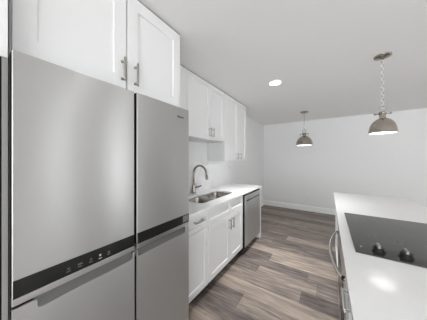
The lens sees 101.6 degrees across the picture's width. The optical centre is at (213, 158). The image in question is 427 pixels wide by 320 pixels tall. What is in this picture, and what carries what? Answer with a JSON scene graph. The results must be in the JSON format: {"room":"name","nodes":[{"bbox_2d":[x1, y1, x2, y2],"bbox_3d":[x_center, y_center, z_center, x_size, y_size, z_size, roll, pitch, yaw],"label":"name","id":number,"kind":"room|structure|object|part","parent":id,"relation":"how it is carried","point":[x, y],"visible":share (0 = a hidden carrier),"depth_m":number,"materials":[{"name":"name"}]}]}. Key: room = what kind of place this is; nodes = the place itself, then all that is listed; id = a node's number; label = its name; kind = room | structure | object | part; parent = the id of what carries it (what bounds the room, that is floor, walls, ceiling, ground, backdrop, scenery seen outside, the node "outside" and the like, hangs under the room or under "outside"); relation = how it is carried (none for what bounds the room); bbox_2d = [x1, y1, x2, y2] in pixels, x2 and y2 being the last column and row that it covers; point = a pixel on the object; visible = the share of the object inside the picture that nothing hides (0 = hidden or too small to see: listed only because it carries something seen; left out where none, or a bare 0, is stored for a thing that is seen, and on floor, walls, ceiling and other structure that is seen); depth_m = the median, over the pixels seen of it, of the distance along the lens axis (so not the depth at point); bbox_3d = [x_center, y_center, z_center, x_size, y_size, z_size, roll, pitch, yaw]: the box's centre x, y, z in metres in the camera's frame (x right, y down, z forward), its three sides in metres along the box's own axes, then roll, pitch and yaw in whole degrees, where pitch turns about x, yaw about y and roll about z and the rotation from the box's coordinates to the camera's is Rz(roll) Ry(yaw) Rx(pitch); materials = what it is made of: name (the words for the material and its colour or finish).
{"room":"kitchen","nodes":[
{"label":"kitchen","id":0,"kind":"room"},
{"bbox_2d":[189,116,263,200],"bbox_3d":[-0.947,0.186,1.680,0.120,2.433,8.865,0,0,33],"label":"wall","id":1,"kind":"structure","parent":0,"point":[250,171],"depth_m":4.39,"materials":[{"name":"white paint"}]},
{"bbox_2d":[8,0,179,106],"bbox_3d":[-0.775,-0.722,1.214,0.676,0.616,0.918,0,0,33],"label":"upper cabinet","id":2,"kind":"object","parent":1,"relation":"attached to","point":[125,44],"visible":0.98,"depth_m":0.96,"materials":[{"name":"white paint"}]},
{"bbox_3d":[-0.658,-0.715,0.865,0.019,0.596,0.455,0,0,33],"label":"door","id":3,"kind":"part","parent":2,"relation":"part of","materials":[{"name":"white paint"}]},
{"bbox_3d":[-0.524,-0.523,1.016,0.039,0.137,0.017,0,0,33],"label":"handle","id":4,"kind":"part","parent":2,"relation":"part of","materials":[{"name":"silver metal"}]},
{"bbox_3d":[-0.478,-0.523,1.086,0.039,0.137,0.017,0,0,33],"label":"handle","id":5,"kind":"part","parent":2,"relation":"part of","materials":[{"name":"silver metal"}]},
{"bbox_3d":[-0.405,-0.715,1.249,0.019,0.596,0.448,0,0,33],"label":"door","id":6,"kind":"part","parent":2,"relation":"part of","materials":[{"name":"white paint"}]},
{"bbox_2d":[180,64,223,142],"bbox_3d":[-0.297,-0.645,2.228,0.359,0.770,1.271,0,0,33],"label":"upper cabinet","id":7,"kind":"object","parent":1,"relation":"attached to","point":[204,102],"visible":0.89,"depth_m":2.23,"materials":[{"name":"white paint"}]},
{"bbox_3d":[-0.423,-0.638,1.802,0.022,0.752,0.421,0,0,33],"label":"filler panel","id":8,"kind":"part","parent":7,"relation":"part of","materials":[{"name":"white paint"}]},
{"bbox_3d":[-0.174,-0.638,2.177,0.019,0.751,0.468,0,0,33],"label":"door","id":9,"kind":"part","parent":7,"relation":"part of","materials":[{"name":"white paint"}]},
{"bbox_3d":[0.059,-0.638,2.530,0.019,0.751,0.369,0,0,33],"label":"door","id":10,"kind":"part","parent":7,"relation":"part of","materials":[{"name":"white paint"}]},
{"bbox_2d":[189,161,230,192],"bbox_3d":[-0.224,0.259,2.657,0.012,0.456,2.068,0,0,33],"label":"backsplash","id":11,"kind":"structure","parent":1,"relation":"attached to","point":[218,172],"depth_m":2.91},
{"bbox_2d":[208,92,245,160],"bbox_3d":[0.289,-0.500,3.119,0.359,1.060,0.853,0,0,33],"label":"upper cabinet","id":12,"kind":"object","parent":1,"relation":"attached to","point":[233,148],"visible":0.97,"depth_m":2.91,"materials":[{"name":"white paint"}]},
{"bbox_3d":[0.294,-0.493,2.888,0.019,1.041,0.465,0,0,33],"label":"door","id":13,"kind":"part","parent":12,"relation":"part of","materials":[{"name":"white paint"}]},
{"bbox_3d":[0.527,-0.493,3.242,0.019,1.041,0.376,0,0,33],"label":"door","id":14,"kind":"part","parent":12,"relation":"part of","materials":[{"name":"white paint"}]},
{"bbox_2d":[189,205,339,319],"bbox_3d":[1.431,1.462,0.133,5.795,0.120,9.074,0,0,33],"label":"floor","id":15,"kind":"structure","parent":0,"point":[288,272],"depth_m":2.06,"materials":[{"name":"wood"}]},
{"bbox_2d":[0,0,7,319],"bbox_3d":[-1.030,0.187,0.803,0.703,2.431,0.022,0,0,33],"label":"end panel","id":16,"kind":"object","parent":15,"relation":"on","point":[3,3],"visible":1,"depth_m":0.61,"materials":[{"name":"grey wood"}]},
{"bbox_3d":[-1.030,-0.694,0.803,0.703,0.670,0.022,0,0,33],"label":"panel","id":17,"kind":"part","parent":16,"relation":"part of","materials":[{"name":"white paint"}]},
{"bbox_3d":[-1.027,0.522,0.806,0.703,1.760,0.014,0,0,33],"label":"panel","id":18,"kind":"part","parent":16,"relation":"part of","materials":[{"name":"grey wood"}]},
{"bbox_2d":[8,50,188,319],"bbox_3d":[-0.746,0.513,1.172,0.735,1.778,0.905,0,0,33],"label":"refrigerator","id":19,"kind":"object","parent":15,"relation":"on","point":[98,170],"visible":1,"depth_m":0.80,"materials":[{"name":"grey metal"}]},
{"bbox_3d":[-0.568,0.930,0.786,0.010,0.821,0.452,0,0,33],"label":"freezer door","id":20,"kind":"part","parent":19,"relation":"part of","materials":[{"name":"silver metal"}]},
{"bbox_3d":[-0.576,0.497,0.791,0.030,0.024,0.452,0,0,33],"label":"rail","id":21,"kind":"part","parent":19,"relation":"part of","materials":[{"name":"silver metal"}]},
{"bbox_3d":[-0.568,0.053,0.784,0.009,0.858,0.450,0,0,33],"label":"door","id":22,"kind":"part","parent":19,"relation":"part of","materials":[{"name":"silver metal"}]},
{"bbox_3d":[-0.564,0.536,0.816,0.028,0.047,0.390,0,0,33],"label":"pocket handle","id":23,"kind":"part","parent":19,"relation":"part of","materials":[{"name":"silver metal"}]},
{"bbox_3d":[-0.334,0.536,1.165,0.028,0.047,0.412,0,0,33],"label":"pocket handle","id":24,"kind":"part","parent":19,"relation":"part of","materials":[{"name":"silver metal"}]},
{"bbox_3d":[-0.324,0.497,1.174,0.030,0.024,0.438,0,0,33],"label":"rail","id":25,"kind":"part","parent":19,"relation":"part of","materials":[{"name":"silver metal"}]},
{"bbox_3d":[-0.316,0.930,1.169,0.010,0.821,0.438,0,0,33],"label":"freezer door","id":26,"kind":"part","parent":19,"relation":"part of","materials":[{"name":"silver metal"}]},
{"bbox_3d":[-0.315,0.053,1.169,0.009,0.858,0.438,0,0,33],"label":"door","id":27,"kind":"part","parent":19,"relation":"part of","materials":[{"name":"silver metal"}]},
{"bbox_2d":[185,210,207,304],"bbox_3d":[-0.408,0.958,1.784,0.662,0.888,0.408,0,0,33],"label":"base cabinet","id":28,"kind":"object","parent":15,"relation":"on","point":[198,224],"visible":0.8,"depth_m":1.66,"materials":[{"name":"white paint"}]},
{"bbox_3d":[-0.172,0.605,1.629,0.019,0.163,0.400,0,0,33],"label":"drawer","id":29,"kind":"part","parent":28,"relation":"part of","materials":[{"name":"white paint"}]},
{"bbox_3d":[-0.172,0.987,1.629,0.019,0.594,0.400,0,0,33],"label":"door","id":30,"kind":"part","parent":28,"relation":"part of","materials":[{"name":"white paint"}]},
{"bbox_2d":[202,195,242,290],"bbox_3d":[-0.056,0.958,2.319,0.662,0.888,0.864,0,0,33],"label":"base cabinet","id":31,"kind":"object","parent":15,"relation":"on","point":[225,220],"visible":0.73,"depth_m":2.07,"materials":[{"name":"white paint"}]},
{"bbox_3d":[0.073,0.605,2.001,0.019,0.163,0.466,0,0,33],"label":"false drawer","id":32,"kind":"part","parent":31,"relation":"part of","materials":[{"name":"white paint"}]},
{"bbox_3d":[0.073,0.987,2.001,0.019,0.594,0.466,0,0,33],"label":"door","id":33,"kind":"part","parent":31,"relation":"part of","materials":[{"name":"white paint"}]},
{"bbox_2d":[189,183,261,217],"bbox_3d":[0.041,0.500,2.480,0.650,0.025,2.063,0,0,33],"label":"countertop","id":34,"kind":"structure","parent":31,"relation":"on","point":[235,190],"depth_m":2.38,"materials":[{"name":"white stone"}]},
{"bbox_2d":[191,165,207,193],"bbox_3d":[-0.167,0.283,2.458,0.289,0.409,0.164,0,0,33],"label":"kitchen faucet","id":35,"kind":"object","parent":34,"relation":"on","point":[196,166],"visible":1,"depth_m":2.45,"materials":[{"name":"silver metal"}]},
{"bbox_2d":[191,183,195,193],"bbox_3d":[-0.283,0.415,2.479,0.072,0.145,0.072,0,0,33],"label":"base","id":36,"kind":"object","parent":35,"relation":"attached to","point":[193,184],"depth_m":2.46,"materials":[{"name":"silver metal"}]},
{"bbox_2d":[189,192,229,202],"bbox_3d":[-0.057,0.606,2.308,0.357,0.184,0.807,0,0,33],"label":"sink","id":37,"kind":"object","parent":34,"relation":"in","point":[204,198],"visible":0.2,"depth_m":2.35,"materials":[{"name":"silver metal"}]},
{"bbox_3d":[-0.176,0.606,2.127,0.357,0.184,0.374,0,0,33],"label":"bowl","id":38,"kind":"part","parent":37,"relation":"part of","materials":[{"name":"silver metal"}]},
{"bbox_3d":[0.056,0.606,2.479,0.357,0.184,0.397,0,0,33],"label":"bowl","id":39,"kind":"part","parent":37,"relation":"part of","materials":[{"name":"silver metal"}]},
{"bbox_3d":[0.309,0.605,2.360,0.019,0.163,0.386,0,0,33],"label":"false drawer","id":40,"kind":"part","parent":31,"relation":"part of","materials":[{"name":"white paint"}]},
{"bbox_3d":[0.309,0.987,2.360,0.019,0.594,0.386,0,0,33],"label":"door","id":41,"kind":"part","parent":31,"relation":"part of","materials":[{"name":"white paint"}]},
{"bbox_2d":[238,188,259,253],"bbox_3d":[0.384,0.958,2.956,0.600,0.889,0.675,0,0,33],"label":"dishwasher","id":42,"kind":"object","parent":15,"relation":"on","point":[251,200],"visible":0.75,"depth_m":2.71,"materials":[{"name":"silver metal"}]},
{"bbox_3d":[0.616,0.949,2.810,0.050,0.683,0.648,0,0,33],"label":"door","id":43,"kind":"part","parent":42,"relation":"part of","materials":[{"name":"silver metal"}]},
{"bbox_3d":[0.617,0.573,2.810,0.051,0.065,0.648,0,0,33],"label":"control panel","id":44,"kind":"part","parent":42,"relation":"part of","materials":[{"name":"silver metal"}]},
{"bbox_2d":[256,188,260,237],"bbox_3d":[0.569,0.958,3.287,0.641,0.888,0.073,0,0,33],"label":"end panel","id":45,"kind":"object","parent":15,"relation":"on","point":[259,233],"visible":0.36,"depth_m":3.12,"materials":[{"name":"white paint"}]},
{"bbox_2d":[335,208,337,266],"bbox_3d":[1.756,0.961,1.849,0.724,0.883,1.149,0,0,33],"label":"base cabinet","id":46,"kind":"object","parent":15,"relation":"on","point":[336,222],"visible":0.16,"depth_m":2.44,"materials":[{"name":"white paint"}]},
{"bbox_2d":[329,228,348,319],"bbox_3d":[1.137,0.972,1.087,0.698,0.862,0.798,0,0,33],"label":"oven","id":47,"kind":"object","parent":15,"relation":"on","point":[340,270],"visible":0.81,"depth_m":1.13,"materials":[{"name":"grey metal"}]},
{"bbox_3d":[0.857,0.632,1.227,0.077,0.018,0.715,0,0,33],"label":"handle","id":48,"kind":"part","parent":47,"relation":"part of","materials":[{"name":"silver metal"}]},
{"bbox_3d":[0.918,0.892,1.231,0.032,0.580,0.792,0,0,33],"label":"door","id":49,"kind":"part","parent":47,"relation":"part of","materials":[{"name":"silver metal"}]},
{"bbox_2d":[341,286,351,319],"bbox_3d":[0.775,0.961,0.397,0.766,0.883,0.745,0,0,33],"label":"base cabinet","id":50,"kind":"object","parent":15,"relation":"on","point":[343,290],"visible":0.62,"depth_m":0.71,"materials":[{"name":"white paint"}]},
{"bbox_2d":[333,192,426,319],"bbox_3d":[1.330,0.502,1.205,0.768,0.030,2.755,0,0,33],"label":"countertop","id":51,"kind":"structure","parent":50,"relation":"on","point":[378,288],"depth_m":0.73,"materials":[{"name":"white stone"}]},
{"bbox_2d":[344,213,426,268],"bbox_3d":[1.184,0.465,1.091,0.538,0.045,0.790,0,0,33],"label":"cooktop","id":52,"kind":"object","parent":51,"relation":"in","point":[401,241],"visible":1,"depth_m":1.05,"materials":[{"name":"black glass"}]},
{"bbox_3d":[0.856,0.469,0.903,0.047,0.024,0.047,0,0,33],"label":"knob","id":53,"kind":"part","parent":52,"relation":"part of","materials":[{"name":"black plastic"}]},
{"bbox_3d":[0.939,0.469,0.848,0.047,0.024,0.047,0,0,33],"label":"knob","id":54,"kind":"part","parent":52,"relation":"part of","materials":[{"name":"black plastic"}]},
{"bbox_2d":[140,0,426,124],"bbox_3d":[1.456,-1.091,0.170,5.795,0.120,8.985,0,0,33],"label":"ceiling","id":55,"kind":"structure","parent":0,"point":[322,52],"depth_m":1.67,"materials":[{"name":"white paint"}]},
{"bbox_2d":[268,80,281,85],"bbox_3d":[0.835,-1.027,2.360,0.186,0.007,0.186,0,0,33],"label":"recessed light","id":56,"kind":"object","parent":55,"relation":"in","point":[274,82],"visible":1,"depth_m":2.35,"materials":[{"name":"white paint"}]},
{"bbox_2d":[296,111,312,145],"bbox_3d":[1.995,-0.664,3.825,0.336,0.733,0.336,0,0,33],"label":"pendant light","id":57,"kind":"object","parent":55,"relation":"hanging from","point":[304,140],"visible":1,"depth_m":3.75,"materials":[{"name":"silver metal"}]},
{"bbox_3d":[1.995,-0.427,3.825,0.336,0.260,0.336,0,0,33],"label":"lamp shade","id":58,"kind":"part","parent":57,"relation":"part of","materials":[{"name":"silver metal"}]},
{"bbox_2d":[368,52,398,134],"bbox_3d":[1.692,-0.644,1.742,0.220,0.773,0.220,0,0,33],"label":"pendant light","id":59,"kind":"object","parent":55,"relation":"hanging from","point":[383,125],"visible":1,"depth_m":1.72,"materials":[{"name":"silver metal"}]},
{"bbox_3d":[1.692,-0.762,1.742,0.020,0.490,0.021,0,0,33],"label":"chain","id":60,"kind":"part","parent":59,"relation":"part of","materials":[{"name":"silver metal"}]},
{"bbox_3d":[1.692,-0.360,1.742,0.220,0.205,0.220,0,0,33],"label":"lamp shade","id":61,"kind":"part","parent":59,"relation":"part of","materials":[{"name":"silver metal"}]},
{"bbox_2d":[264,108,426,208],"bbox_3d":[3.894,0.186,3.872,5.795,2.433,0.120,0,0,33],"label":"wall","id":62,"kind":"structure","parent":0,"point":[342,157],"depth_m":4.25,"materials":[{"name":"white paint"}]},
{"bbox_2d":[264,200,334,214],"bbox_3d":[3.856,1.333,3.815,5.555,0.140,0.015,0,0,33],"label":"baseboard","id":63,"kind":"structure","parent":62,"relation":"attached to","point":[270,203],"depth_m":4.76,"materials":[{"name":"white paint"}]}
]}

